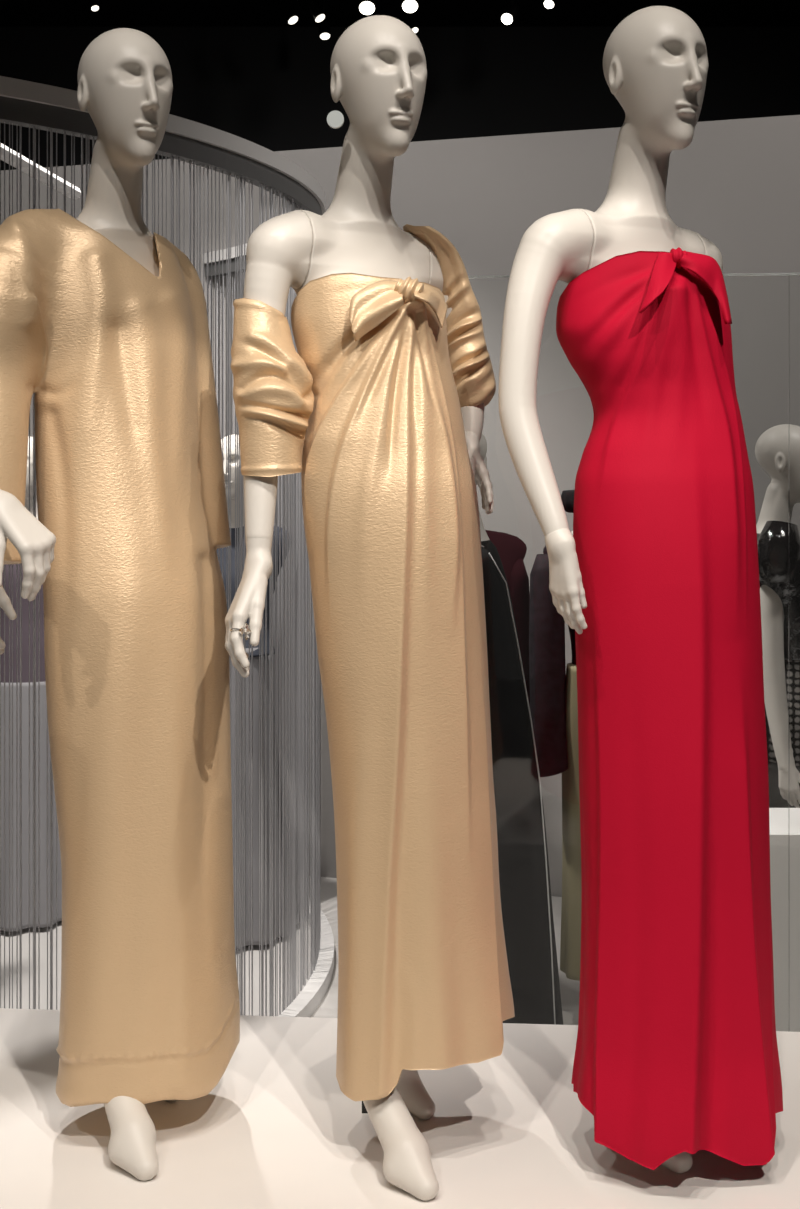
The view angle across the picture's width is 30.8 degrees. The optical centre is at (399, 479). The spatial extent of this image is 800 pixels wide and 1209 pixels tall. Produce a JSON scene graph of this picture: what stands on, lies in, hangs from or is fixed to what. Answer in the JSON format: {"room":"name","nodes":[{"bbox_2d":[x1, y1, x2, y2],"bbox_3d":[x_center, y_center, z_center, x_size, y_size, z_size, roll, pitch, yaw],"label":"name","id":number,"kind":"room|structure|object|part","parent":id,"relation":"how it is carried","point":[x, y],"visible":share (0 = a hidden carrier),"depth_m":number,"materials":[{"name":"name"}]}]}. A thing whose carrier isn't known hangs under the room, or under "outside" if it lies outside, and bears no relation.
{"room":"fashion museum exhibition","nodes":[
{"label":"fashion museum exhibition","id":0,"kind":"room"},
{"bbox_2d":[0,489,55,600],"bbox_3d":[-0.888,0.145,2.182,0.711,1.831,0.354,0,0,33],"label":"mannequin","id":1,"kind":"object","parent":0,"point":[35,544],"visible":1,"depth_m":2.10},
{"bbox_2d":[1,876,579,1024],"bbox_3d":[0.000,1.711,2.250,14.000,0.100,14.500,0,0,0],"label":"floor","id":2,"kind":"structure","parent":0,"point":[569,988],"depth_m":4.91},
{"bbox_2d":[1,436,61,931],"bbox_3d":[-1.447,0.745,5.550,0.504,1.828,0.567,0,0,0],"label":"curtain","id":3,"kind":"object","parent":2,"relation":"on","point":[25,602],"visible":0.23,"depth_m":5.40,"materials":[{"name":"grey fabric"}]},
{"bbox_2d":[217,434,299,948],"bbox_3d":[-0.620,0.745,5.350,0.504,1.828,0.567,0,0,0],"label":"curtain","id":4,"kind":"object","parent":2,"relation":"on","point":[255,648],"visible":0.1,"depth_m":5.23,"materials":[{"name":"grey fabric"}]},
{"bbox_2d":[0,1008,799,1208],"bbox_3d":[0.000,1.361,2.330,6.400,0.600,1.560,0,0,0],"label":"plinth","id":5,"kind":"object","parent":2,"relation":"on","point":[278,1129],"visible":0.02,"depth_m":2.32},
{"bbox_2d":[0,28,239,1180],"bbox_3d":[-0.479,0.145,2.412,0.378,1.831,0.524,0,0,24],"label":"mannequin","id":6,"kind":"object","parent":5,"relation":"on","point":[104,319],"visible":0.99,"depth_m":2.33},
{"bbox_2d":[225,15,514,1200],"bbox_3d":[-0.036,0.145,2.392,0.450,1.831,0.517,0,0,7],"label":"mannequin","id":7,"kind":"object","parent":5,"relation":"on","point":[384,395],"visible":1,"depth_m":2.26},
{"bbox_3d":[-0.214,-0.166,2.320,0.107,0.548,0.157,0,0,34],"label":"arm","id":8,"kind":"part","parent":7,"relation":"part of","materials":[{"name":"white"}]},
{"bbox_3d":[-0.045,0.864,2.340,0.032,0.300,0.040,0,0,0],"label":"support rod","id":9,"kind":"part","parent":7,"relation":"part of","materials":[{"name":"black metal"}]},
{"bbox_3d":[0.077,-0.236,2.562,0.152,0.391,0.100,0,0,-14],"label":"arm","id":10,"kind":"part","parent":7,"relation":"part of","materials":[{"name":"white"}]},
{"bbox_2d":[499,6,782,1172],"bbox_3d":[0.433,0.145,2.315,0.532,1.831,0.383,0,0,-39],"label":"mannequin","id":11,"kind":"object","parent":5,"relation":"on","point":[656,579],"visible":1,"depth_m":2.20},
{"bbox_3d":[0.241,-0.163,2.266,0.147,0.543,0.170,0,0,41],"label":"arm","id":12,"kind":"part","parent":11,"relation":"part of","materials":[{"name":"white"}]},
{"bbox_3d":[0.509,-0.203,2.532,0.098,0.449,0.174,0,0,0],"label":"arm","id":13,"kind":"part","parent":11,"relation":"part of","materials":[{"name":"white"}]},
{"bbox_2d":[475,456,529,706],"bbox_3d":[0.212,0.745,4.627,0.439,1.831,0.387,0,0,-17],"label":"mannequin","id":14,"kind":"object","parent":2,"relation":"on","point":[511,549],"visible":0.04,"depth_m":4.64},
{"bbox_2d":[479,433,562,1024],"bbox_3d":[0.158,0.745,4.000,0.628,1.831,0.503,0,0,0],"label":"mannequin","id":15,"kind":"object","parent":2,"relation":"on","point":[524,875],"visible":0.18,"depth_m":3.84},
{"bbox_2d":[529,490,580,980],"bbox_3d":[0.636,0.745,4.446,0.492,1.831,0.359,0,0,-32],"label":"mannequin","id":16,"kind":"object","parent":2,"relation":"on","point":[553,685],"visible":0.08,"depth_m":4.36},
{"bbox_2d":[468,273,799,277],"bbox_3d":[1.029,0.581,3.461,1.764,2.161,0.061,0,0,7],"label":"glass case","id":17,"kind":"object","parent":2,"relation":"on","point":[724,274],"visible":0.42,"depth_m":3.51,"materials":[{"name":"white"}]},
{"bbox_2d":[769,808,799,1031],"bbox_3d":[1.226,1.294,3.950,0.560,0.735,0.300,0,0,0],"label":"pedestal","id":18,"kind":"object","parent":2,"relation":"on","point":[784,822],"visible":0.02,"depth_m":3.80,"materials":[{"name":"white paint"}]},
{"bbox_2d":[755,424,799,807],"bbox_3d":[1.191,0.745,4.402,0.376,1.831,0.445,0,0,-12],"label":"mannequin","id":19,"kind":"object","parent":18,"relation":"on","point":[777,450],"visible":0.8,"depth_m":4.23},
{"bbox_3d":[1.096,0.535,4.239,0.090,0.620,0.142,0,0,0],"label":"arm","id":20,"kind":"part","parent":19,"relation":"part of","materials":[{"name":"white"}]},
{"bbox_2d":[0,27,799,169],"bbox_3d":[0.000,-0.639,9.450,14.000,4.600,0.100,0,0,0],"label":"ceiling","id":21,"kind":"structure","parent":0,"point":[269,88],"depth_m":9.40,"materials":[{"name":"black paint"}]},
{"bbox_2d":[0,0,799,26],"bbox_3d":[0.000,-2.989,2.250,14.000,0.100,14.500,0,0,0],"label":"ceiling","id":22,"kind":"structure","parent":0,"point":[13,13],"depth_m":9.12,"materials":[{"name":"black paint"}]},
{"bbox_2d":[89,0,98,10],"bbox_3d":[-1.698,-2.765,8.014,0.086,0.349,0.050,0,0,42],"label":"track spotlight","id":23,"kind":"object","parent":22,"relation":"hanging from","point":[94,6],"visible":1,"depth_m":7.99,"materials":[{"name":"black metal"}]},
{"bbox_2d":[275,0,298,24],"bbox_3d":[-0.624,-2.728,8.021,0.138,0.422,0.071,0,0,32],"label":"track spotlight","id":24,"kind":"object","parent":22,"relation":"hanging from","point":[287,11],"visible":1,"depth_m":7.99,"materials":[{"name":"black metal"}]},
{"bbox_2d":[303,0,325,22],"bbox_3d":[-0.475,-2.734,8.019,0.136,0.410,0.071,0,0,29],"label":"track spotlight","id":25,"kind":"object","parent":22,"relation":"hanging from","point":[316,12],"visible":1,"depth_m":7.99,"materials":[{"name":"black metal"}]},
{"bbox_2d":[319,0,330,39],"bbox_3d":[-0.449,-2.778,8.624,0.070,0.321,0.114,0,0,-10],"label":"track spotlight","id":26,"kind":"object","parent":22,"relation":"hanging from","point":[324,29],"visible":0.91,"depth_m":8.60,"materials":[{"name":"black metal"}]},
{"bbox_3d":[-0.455,-2.834,8.636,0.022,0.211,0.022,0,0,-23],"label":"stem","id":27,"kind":"part","parent":26,"relation":"part of","materials":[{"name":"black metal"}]},
{"bbox_2d":[358,0,375,15],"bbox_3d":[-0.159,-2.596,7.053,0.088,0.687,0.176,0,0,0],"label":"track spotlight","id":28,"kind":"object","parent":22,"relation":"hanging from","point":[365,7],"visible":1,"depth_m":6.99,"materials":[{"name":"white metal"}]},
{"bbox_2d":[401,0,418,13],"bbox_3d":[0.048,-2.600,7.053,0.088,0.677,0.176,0,0,0],"label":"track spotlight","id":29,"kind":"object","parent":22,"relation":"hanging from","point":[408,6],"visible":1,"depth_m":7.00,"materials":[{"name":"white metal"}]},
{"bbox_2d":[409,13,418,32],"bbox_3d":[0.080,-2.765,8.424,0.046,0.347,0.089,0,0,-16],"label":"track spotlight","id":30,"kind":"object","parent":22,"relation":"hanging from","point":[413,25],"visible":0.78,"depth_m":8.41,"materials":[{"name":"black metal"}]},
{"bbox_2d":[500,0,518,24],"bbox_3d":[0.586,-2.664,7.649,0.071,0.550,0.157,0,0,27],"label":"track spotlight","id":31,"kind":"object","parent":22,"relation":"hanging from","point":[508,16],"visible":1,"depth_m":7.61,"materials":[{"name":"black metal"}]},
{"bbox_2d":[543,0,555,8],"bbox_3d":[0.797,-2.707,7.633,0.063,0.463,0.124,0,0,26],"label":"track spotlight","id":32,"kind":"object","parent":22,"relation":"hanging from","point":[549,4],"visible":1,"depth_m":7.59,"materials":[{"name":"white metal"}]},
{"bbox_2d":[1,115,799,896],"bbox_3d":[-0.500,0.136,6.195,10.483,3.050,0.144,0,0,17],"label":"wall partition","id":33,"kind":"structure","parent":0,"point":[736,185],"depth_m":5.79,"materials":[{"name":"grey paint"}]},
{"bbox_2d":[0,563,21,1008],"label":"curtain","id":34,"kind":"object","parent":33,"relation":"attached to","point":[21,563],"depth_m":3.55,"materials":[{"name":"grey fabric"}]},
{"bbox_2d":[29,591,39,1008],"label":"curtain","id":35,"kind":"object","parent":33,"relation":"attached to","point":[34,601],"depth_m":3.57,"materials":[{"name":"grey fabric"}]},
{"bbox_2d":[0,76,97,224],"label":"curtain","id":36,"kind":"object","parent":33,"relation":"attached to","point":[58,110],"depth_m":3.58,"materials":[{"name":"grey fabric"}]},
{"bbox_3d":[-1.080,-0.947,4.361,1.357,0.045,3.560,0,0,29],"label":"rail","id":37,"kind":"part","parent":36,"relation":"part of","materials":[{"name":"grey metal"}]},
{"bbox_2d":[141,114,325,610],"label":"curtain","id":38,"kind":"object","parent":33,"relation":"attached to","point":[185,140],"depth_m":4.12,"materials":[{"name":"grey fabric"}]},
{"bbox_2d":[229,634,252,1015],"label":"curtain","id":39,"kind":"object","parent":33,"relation":"attached to","point":[240,676],"depth_m":4.17,"materials":[{"name":"grey fabric"}]},
{"bbox_2d":[259,472,333,1016],"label":"curtain","id":40,"kind":"object","parent":33,"relation":"attached to","point":[309,998],"depth_m":4.54,"materials":[{"name":"grey fabric"}]}
]}

